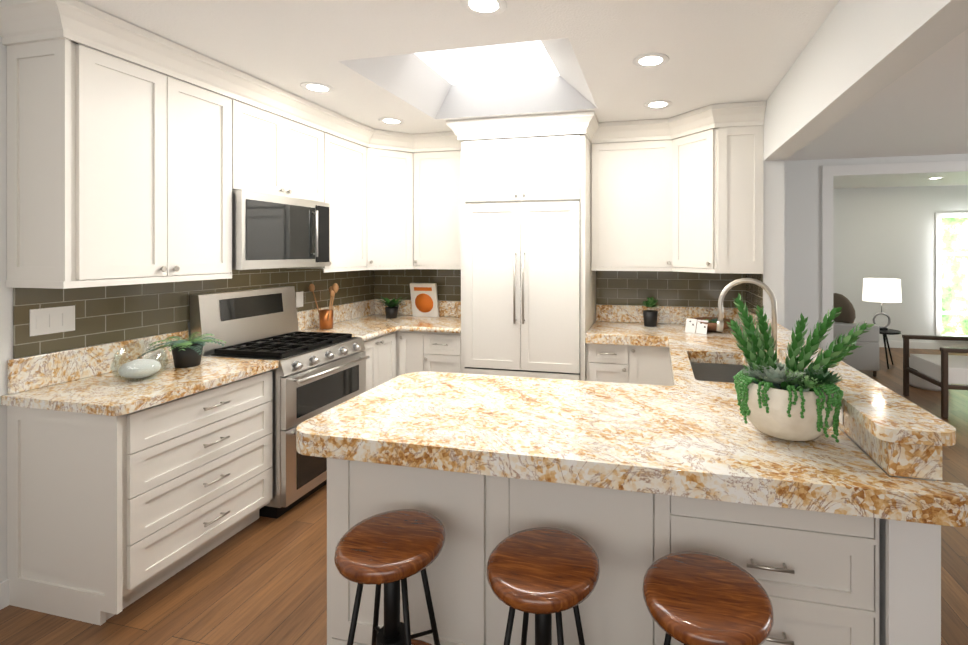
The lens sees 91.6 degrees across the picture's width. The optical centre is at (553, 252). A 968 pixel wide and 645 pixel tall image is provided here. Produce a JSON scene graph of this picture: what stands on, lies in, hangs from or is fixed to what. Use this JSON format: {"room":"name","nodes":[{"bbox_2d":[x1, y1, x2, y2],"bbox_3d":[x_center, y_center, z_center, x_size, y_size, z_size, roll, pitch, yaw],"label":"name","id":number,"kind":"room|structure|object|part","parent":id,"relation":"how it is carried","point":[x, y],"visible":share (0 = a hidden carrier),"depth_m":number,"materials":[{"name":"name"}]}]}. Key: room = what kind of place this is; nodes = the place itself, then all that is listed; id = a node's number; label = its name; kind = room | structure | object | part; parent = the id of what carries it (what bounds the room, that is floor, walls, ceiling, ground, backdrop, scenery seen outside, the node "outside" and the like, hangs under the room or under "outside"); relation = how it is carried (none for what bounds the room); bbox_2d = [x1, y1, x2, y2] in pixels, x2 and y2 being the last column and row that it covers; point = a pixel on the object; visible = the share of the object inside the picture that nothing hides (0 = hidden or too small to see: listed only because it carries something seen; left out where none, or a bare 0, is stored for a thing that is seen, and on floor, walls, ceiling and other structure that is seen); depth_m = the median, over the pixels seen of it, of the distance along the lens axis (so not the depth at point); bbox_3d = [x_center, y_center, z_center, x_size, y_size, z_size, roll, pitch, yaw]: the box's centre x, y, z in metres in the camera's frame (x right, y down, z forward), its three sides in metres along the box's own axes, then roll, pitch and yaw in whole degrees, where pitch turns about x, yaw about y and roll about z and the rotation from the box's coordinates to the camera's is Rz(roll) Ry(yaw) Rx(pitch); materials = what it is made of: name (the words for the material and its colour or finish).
{"room":"kitchen","nodes":[
{"label":"kitchen","id":0,"kind":"room"},
{"bbox_2d":[0,347,967,644],"bbox_3d":[2.208,1.556,2.156,9.500,0.050,12.200,0,0,13],"label":"floor","id":1,"kind":"structure","parent":0,"point":[262,581],"depth_m":2.10,"materials":[{"name":"brown wood"}]},
{"bbox_2d":[7,370,271,625],"bbox_3d":[-1.990,1.094,2.344,0.618,0.874,0.790,0,0,13],"label":"base cabinet","id":2,"kind":"object","parent":1,"relation":"on","point":[108,517],"depth_m":2.01,"materials":[{"name":"white paint"}]},
{"bbox_2d":[1,356,278,415],"bbox_3d":[-1.975,0.637,2.332,0.653,0.040,0.812,0,0,13],"label":"countertop","id":3,"kind":"structure","parent":2,"relation":"on","point":[109,394],"depth_m":2.13,"materials":[{"name":"stone"}]},
{"bbox_2d":[110,340,167,380],"bbox_3d":[-2.017,0.528,2.273,0.216,0.176,0.216,0,0,13],"label":"glass bowl","id":4,"kind":"object","parent":3,"relation":"on","point":[140,368],"visible":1,"depth_m":2.24,"materials":[{"name":"white"}]},
{"bbox_2d":[137,332,225,367],"bbox_3d":[-2.009,0.533,2.535,0.341,0.164,0.304,0,0,13],"label":"pot","id":5,"kind":"object","parent":3,"relation":"on","point":[186,353],"visible":0.96,"depth_m":2.49,"materials":[{"name":"black ceramic"}]},
{"bbox_2d":[190,286,369,518],"bbox_3d":[-1.746,0.893,3.089,0.736,1.275,0.756,0,0,13],"label":"range","id":6,"kind":"object","parent":1,"relation":"on","point":[315,374],"visible":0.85,"depth_m":2.90,"materials":[{"name":"silver metal"}]},
{"bbox_2d":[362,334,386,390],"bbox_3d":[-1.703,1.093,3.637,0.618,0.874,0.318,0,0,13],"label":"base cabinet","id":7,"kind":"object","parent":1,"relation":"on","point":[376,348],"depth_m":3.65,"materials":[{"name":"white paint"}]},
{"bbox_2d":[387,333,390,380],"bbox_3d":[-1.660,1.093,3.829,0.618,0.874,0.318,0,0,13],"label":"base cabinet","id":8,"kind":"object","parent":1,"relation":"on","point":[389,334],"depth_m":3.82,"materials":[{"name":"white paint"}]},
{"bbox_2d":[334,509,445,644],"bbox_3d":[-0.497,1.202,1.435,0.339,0.660,0.339,0,0,13],"label":"stool","id":9,"kind":"object","parent":1,"relation":"on","point":[389,550],"visible":1,"depth_m":1.41,"materials":[{"name":"brown wood"}]},
{"bbox_2d":[391,331,430,378],"bbox_3d":[-1.123,1.092,4.162,0.328,0.874,0.681,0,0,13],"label":"base cabinet","id":10,"kind":"object","parent":1,"relation":"on","point":[410,350],"depth_m":3.90,"materials":[{"name":"white paint"}]},
{"bbox_2d":[301,314,460,340],"bbox_3d":[-1.327,0.636,3.972,1.206,0.040,1.140,0,0,13],"label":"countertop","id":11,"kind":"structure","parent":10,"relation":"on","point":[370,327],"depth_m":3.93,"materials":[{"name":"stone"}]},
{"bbox_2d":[309,283,338,328],"bbox_3d":[-1.837,0.430,3.780,0.240,0.368,0.176,0,0,13],"label":"utensil crock","id":12,"kind":"object","parent":11,"relation":"on","point":[325,318],"visible":1,"depth_m":3.74,"materials":[{"name":"orange metal"}]},
{"bbox_2d":[373,296,406,318],"bbox_3d":[-1.517,0.510,4.375,0.300,0.207,0.302,0,0,13],"label":"decorative plant","id":13,"kind":"object","parent":11,"relation":"on","point":[391,310],"visible":1,"depth_m":4.34,"materials":[{"name":"green plant"}]},
{"bbox_2d":[410,283,438,316],"bbox_3d":[-1.233,0.455,4.457,0.265,0.329,0.088,0,0,13],"label":"cookbook","id":14,"kind":"object","parent":11,"relation":"on","point":[424,298],"visible":1,"depth_m":4.44,"materials":[{"name":"white paper"}]},
{"bbox_2d":[327,458,510,644],"bbox_3d":[-0.431,1.113,1.963,0.710,0.836,0.620,0,0,13],"label":"base cabinet","id":15,"kind":"object","parent":1,"relation":"on","point":[474,510],"depth_m":1.65,"materials":[{"name":"white paint"}]},
{"bbox_2d":[296,371,683,495],"bbox_3d":[-0.196,0.655,1.891,1.320,0.075,0.870,0,0,13],"label":"countertop","id":16,"kind":"structure","parent":15,"relation":"on","point":[608,435],"depth_m":1.63,"materials":[{"name":"stone"}]},
{"bbox_2d":[431,332,460,372],"bbox_3d":[-0.878,1.092,4.140,0.401,0.874,0.618,0,0,13],"label":"base cabinet","id":17,"kind":"object","parent":1,"relation":"on","point":[445,347],"depth_m":3.83,"materials":[{"name":"white paint"}]},
{"bbox_2d":[461,135,595,380],"bbox_3d":[-0.192,0.315,3.940,1.016,2.430,0.711,0,0,13],"label":"fridge","id":18,"kind":"object","parent":1,"relation":"on","point":[528,292],"visible":0.75,"depth_m":3.64,"materials":[{"name":"paint"},{"name":"brushed nickel"}]},
{"bbox_2d":[487,527,599,644],"bbox_3d":[-0.029,1.202,1.331,0.333,0.660,0.333,0,0,13],"label":"stool","id":19,"kind":"object","parent":1,"relation":"on","point":[542,574],"visible":1,"depth_m":1.29,"materials":[{"name":"brown wood"}]},
{"bbox_2d":[511,478,674,644],"bbox_3d":[0.136,1.113,1.837,0.612,0.836,0.620,0,0,13],"label":"base cabinet","id":20,"kind":"object","parent":1,"relation":"on","point":[628,531],"depth_m":1.52,"materials":[{"name":"white paint"}]},
{"bbox_2d":[586,343,661,384],"bbox_3d":[0.637,1.111,3.773,0.668,0.836,0.678,0,0,13],"label":"base cabinet","id":21,"kind":"object","parent":1,"relation":"on","point":[647,365],"depth_m":3.51,"materials":[{"name":"white paint"}]},
{"bbox_2d":[585,321,667,346],"bbox_3d":[0.600,0.653,3.789,0.588,0.075,0.663,0,0,13],"label":"countertop","id":22,"kind":"structure","parent":21,"relation":"on","point":[613,333],"depth_m":3.54,"materials":[{"name":"stone"}]},
{"bbox_2d":[642,297,658,326],"bbox_3d":[0.811,0.488,3.896,0.159,0.252,0.169,0,0,13],"label":"potted plant","id":23,"kind":"object","parent":22,"relation":"on","point":[650,318],"visible":1,"depth_m":3.86,"materials":[{"name":"black"}]},
{"bbox_2d":[662,347,745,385],"bbox_3d":[1.046,1.112,3.141,0.571,0.836,0.541,0,0,13],"label":"base cabinet","id":24,"kind":"object","parent":1,"relation":"on","point":[701,371],"depth_m":2.91,"materials":[{"name":"white paint"}]},
{"bbox_2d":[642,551,773,644],"bbox_3d":[0.396,1.202,1.211,0.354,0.660,0.354,0,0,13],"label":"stool","id":25,"kind":"object","parent":1,"relation":"on","point":[694,598],"visible":1,"depth_m":1.17,"materials":[{"name":"brown wood"}]},
{"bbox_2d":[675,496,879,644],"bbox_3d":[0.661,1.113,1.721,0.708,0.836,0.620,0,0,13],"label":"base cabinet","id":26,"kind":"object","parent":1,"relation":"on","point":[815,574],"depth_m":1.39,"materials":[{"name":"white paint"}]},
{"bbox_2d":[664,324,919,522],"bbox_3d":[0.934,0.654,2.624,0.570,0.075,2.793,0,0,13],"label":"countertop","id":27,"kind":"structure","parent":26,"relation":"on","point":[687,434],"depth_m":1.37,"materials":[{"name":"stone"}]},
{"bbox_2d":[685,317,733,333],"bbox_3d":[1.221,0.564,3.657,0.378,0.102,0.336,0,0,13],"label":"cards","id":28,"kind":"object","parent":27,"relation":"on","point":[701,325],"visible":0.85,"depth_m":3.57,"materials":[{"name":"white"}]},
{"bbox_2d":[690,362,746,382],"bbox_3d":[0.929,0.814,2.555,0.364,0.240,0.729,0,0,13],"label":"sink basin","id":29,"kind":"object","parent":27,"relation":"in","point":[701,371],"depth_m":2.90,"materials":[{"name":"silver metal"}]},
{"bbox_2d":[717,278,778,362],"bbox_3d":[0.956,0.371,2.279,0.293,0.490,0.092,0,0,13],"label":"gooseneck faucet","id":30,"kind":"object","parent":27,"relation":"on","point":[728,287],"visible":0.83,"depth_m":2.28,"materials":[{"name":"silver metal"}]},
{"bbox_2d":[727,293,873,442],"bbox_3d":[0.823,0.379,1.563,0.458,0.475,0.319,0,0,13],"label":"succulent bowl","id":31,"kind":"object","parent":27,"relation":"on","point":[793,399],"visible":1,"depth_m":1.53,"materials":[{"name":"stone"}]},
{"bbox_2d":[740,318,955,644],"bbox_3d":[1.206,1.000,2.272,0.197,1.062,2.143,0,0,13],"label":"raised bar","id":32,"kind":"object","parent":1,"relation":"on","point":[913,583],"depth_m":1.28,"materials":[{"name":"white granite"}]},
{"bbox_3d":[1.206,0.487,2.271,0.197,0.036,2.141,0,0,13],"label":"raised bar cap","id":33,"kind":"part","parent":32,"relation":"part of","materials":[{"name":"beige stone"}]},
{"bbox_2d":[833,293,878,376],"bbox_3d":[3.772,1.021,6.736,0.870,1.012,1.981,0,0,13],"label":"sofa","id":34,"kind":"object","parent":1,"relation":"on","point":[865,356],"visible":0.21,"depth_m":5.73,"materials":[{"name":"grey fabric"}]},
{"bbox_2d":[833,293,855,323],"bbox_3d":[3.664,0.728,5.950,0.247,0.423,0.402,0,0,13],"label":"sofa pillow","id":35,"kind":"object","parent":34,"relation":"on","point":[847,315],"depth_m":5.83,"materials":[{"name":"brown fabric"}]},
{"bbox_2d":[879,329,900,368],"bbox_3d":[4.436,1.289,6.292,0.417,0.483,0.417,0,0,13],"label":"round side table","id":36,"kind":"object","parent":1,"relation":"on","point":[885,333],"visible":0.54,"depth_m":6.18,"materials":[{"name":"black metal"}]},
{"bbox_2d":[862,278,901,330],"bbox_3d":[4.436,0.701,6.291,0.440,0.690,0.440,0,0,13],"label":"table lamp","id":37,"kind":"object","parent":36,"relation":"on","point":[884,290],"visible":0.92,"depth_m":6.14,"materials":[{"name":"white fabric"}]},
{"bbox_2d":[902,335,967,418],"bbox_3d":[4.041,1.079,4.556,0.780,0.900,0.736,0,0,13],"label":"armchair","id":38,"kind":"object","parent":1,"relation":"on","point":[945,369],"visible":1,"depth_m":4.53,"materials":[{"name":"brown"}]},
{"bbox_2d":[909,357,950,390],"bbox_3d":[4.269,1.366,5.305,0.410,0.325,0.410,0,0,13],"label":"pouf","id":39,"kind":"object","parent":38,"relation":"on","point":[917,382],"visible":0.15,"depth_m":5.19,"materials":[{"name":"white fabric"}]},
{"bbox_2d":[0,0,967,644],"bbox_3d":[2.239,0.242,2.108,9.260,2.578,12.120,0,0,13],"label":"wall","id":40,"kind":"structure","parent":0,"point":[854,54],"depth_m":3.29,"materials":[{"name":"white paint"}]},
{"bbox_2d":[0,579,8,609],"bbox_3d":[-2.907,1.479,-0.399,0.014,0.110,4.996,0,0,13],"label":"baseboard","id":41,"kind":"structure","parent":40,"relation":"attached to","point":[4,592],"depth_m":2.01,"materials":[{"name":"white paint"}]},
{"bbox_2d":[0,0,183,283],"bbox_3d":[-2.160,-0.461,2.221,0.338,1.166,0.478,0,0,13],"label":"upper cabinet","id":42,"kind":"object","parent":40,"relation":"attached to","point":[118,169],"depth_m":2.03,"materials":[{"name":"white paint"}]},
{"bbox_2d":[13,266,376,358],"bbox_3d":[-2.074,0.278,3.350,0.017,0.373,2.678,0,0,13],"label":"tile backsplash","id":43,"kind":"structure","parent":40,"relation":"attached to","point":[47,320],"depth_m":2.51,"materials":[{"name":"grey tile"}]},
{"bbox_2d":[184,52,247,279],"bbox_3d":[-2.081,-0.462,2.579,0.338,1.166,0.495,0,0,13],"label":"upper cabinet","id":44,"kind":"object","parent":40,"relation":"attached to","point":[215,125],"depth_m":2.60,"materials":[{"name":"white paint"}]},
{"bbox_2d":[248,76,295,197],"bbox_3d":[-1.993,-0.707,2.976,0.338,0.676,0.445,0,0,13],"label":"upper cabinet","id":45,"kind":"object","parent":40,"relation":"attached to","point":[271,137],"depth_m":2.99,"materials":[{"name":"white paint"}]},
{"bbox_2d":[232,190,329,269],"bbox_3d":[-1.905,-0.132,3.123,0.418,0.468,0.752,0,0,13],"label":"over-the-range microwave","id":46,"kind":"object","parent":45,"relation":"attached to","point":[270,231],"visible":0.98,"depth_m":2.98,"materials":[{"name":"silver metal"}]},
{"bbox_2d":[296,100,319,201],"bbox_3d":[-1.922,-0.707,3.293,0.338,0.676,0.445,0,0,13],"label":"upper cabinet","id":47,"kind":"object","parent":40,"relation":"attached to","point":[307,138],"depth_m":3.30,"materials":[{"name":"white paint"}]},
{"bbox_2d":[295,108,367,271],"bbox_3d":[-1.797,-0.463,3.758,0.382,1.166,0.642,0,0,13],"label":"upper cabinet","id":48,"kind":"object","parent":40,"relation":"attached to","point":[343,163],"depth_m":3.70,"materials":[{"name":"white paint"}]},
{"bbox_2d":[7,299,757,393],"bbox_3d":[-0.378,0.541,2.964,3.496,0.149,2.698,0,0,13],"label":"granite","id":49,"kind":"object","parent":40,"relation":"attached to","point":[35,372],"visible":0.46,"depth_m":2.60,"materials":[{"name":"beige stone"}]},
{"bbox_2d":[368,127,439,267],"bbox_3d":[-1.533,-0.463,4.256,0.681,1.166,0.674,0,0,13],"label":"upper cabinet","id":50,"kind":"object","parent":40,"relation":"attached to","point":[391,174],"depth_m":4.10,"materials":[{"name":"white paint"}]},
{"bbox_2d":[377,269,460,300],"bbox_3d":[-1.191,0.292,4.518,1.176,0.343,0.014,0,0,13],"label":"tile backsplash","id":51,"kind":"structure","parent":40,"relation":"attached to","point":[395,283],"depth_m":4.55,"materials":[{"name":"grey tile"}]},
{"bbox_2d":[416,148,460,267],"bbox_3d":[-0.972,-0.391,4.282,0.646,1.021,0.380,0,0,13],"label":"upper cabinet","id":52,"kind":"object","parent":40,"relation":"attached to","point":[438,174],"depth_m":4.15,"materials":[{"name":"white paint"}]},
{"bbox_2d":[589,136,663,267],"bbox_3d":[0.688,-0.390,3.913,0.707,1.021,0.382,0,0,13],"label":"upper cabinet","id":53,"kind":"object","parent":40,"relation":"attached to","point":[627,176],"depth_m":3.79,"materials":[{"name":"white paint"}]},
{"bbox_2d":[596,267,744,307],"bbox_3d":[1.002,0.292,4.035,1.266,0.343,0.009,0,0,13],"label":"tile backsplash","id":54,"kind":"structure","parent":40,"relation":"attached to","point":[670,288],"depth_m":4.03,"materials":[{"name":"grey tile"}]},
{"bbox_2d":[664,104,727,271],"bbox_3d":[1.107,-0.463,3.694,0.428,1.166,0.628,0,0,13],"label":"upper cabinet","id":55,"kind":"object","parent":40,"relation":"attached to","point":[695,165],"depth_m":3.50,"materials":[{"name":"white paint"}]},
{"bbox_2d":[728,101,765,271],"bbox_3d":[1.405,-0.463,3.627,0.302,1.166,0.628,0,0,13],"label":"upper cabinet","id":56,"kind":"object","parent":40,"relation":"attached to","point":[745,121],"depth_m":3.32,"materials":[{"name":"white paint"}]},
{"bbox_2d":[745,274,762,313],"bbox_3d":[1.546,0.292,3.588,0.009,0.343,0.570,0,0,13],"label":"tile backsplash","id":57,"kind":"structure","parent":40,"relation":"attached to","point":[753,292],"depth_m":3.58,"materials":[{"name":"grey tile"}]},
{"bbox_2d":[822,161,967,350],"bbox_3d":[4.758,0.279,4.923,3.520,2.500,0.152,0,0,13],"label":"door frame","id":58,"kind":"structure","parent":40,"relation":"attached to","point":[829,173],"depth_m":5.21,"materials":[{"name":"white paint"}]},
{"bbox_2d":[878,340,967,349],"bbox_3d":[5.413,1.471,7.480,4.608,0.110,0.014,0,0,13],"label":"baseboard","id":59,"kind":"structure","parent":40,"relation":"attached to","point":[893,344],"depth_m":7.37,"materials":[{"name":"white paint"}]},
{"bbox_2d":[936,212,967,340],"bbox_3d":[6.801,0.377,7.206,1.560,2.000,0.150,0,0,13],"label":"living room window","id":60,"kind":"structure","parent":40,"relation":"in","point":[951,276],"depth_m":7.37,"materials":[{"name":"clear glass"}]},
{"bbox_2d":[78,0,967,188],"bbox_3d":[2.239,-1.168,2.106,9.260,0.242,12.120,0,0,13],"label":"ceiling","id":61,"kind":"structure","parent":0,"point":[423,66],"depth_m":2.62,"materials":[{"name":"white paint"}]},
{"bbox_2d":[300,82,333,92],"bbox_3d":[-1.496,-1.045,2.955,0.195,0.004,0.195,0,0,-32],"label":"recessed light","id":62,"kind":"object","parent":61,"relation":"in","point":[316,87],"depth_m":2.95,"materials":[{"name":"white glass"}]},
{"bbox_2d":[378,117,403,124],"bbox_3d":[-1.288,-1.046,3.708,0.195,0.004,0.195,0,0,-32],"label":"recessed light","id":63,"kind":"object","parent":61,"relation":"in","point":[393,121],"depth_m":3.71,"materials":[{"name":"white glass"}]},
{"bbox_2d":[460,0,506,15],"bbox_3d":[-0.293,-1.044,1.961,0.195,0.004,0.195,0,0,-32],"label":"recessed light","id":64,"kind":"object","parent":61,"relation":"in","point":[498,7],"depth_m":1.97,"materials":[{"name":"white glass"}]},
{"bbox_2d":[633,53,668,67],"bbox_3d":[0.531,-1.045,2.536,0.195,0.004,0.195,0,0,-32],"label":"recessed light","id":65,"kind":"object","parent":61,"relation":"in","point":[648,60],"depth_m":2.53,"materials":[{"name":"white paint"}]},
{"bbox_2d":[644,100,671,108],"bbox_3d":[0.739,-1.046,3.289,0.195,0.004,0.195,0,0,-32],"label":"recessed light","id":66,"kind":"object","parent":61,"relation":"in","point":[655,104],"depth_m":3.29,"materials":[{"name":"white glass"}]}
]}

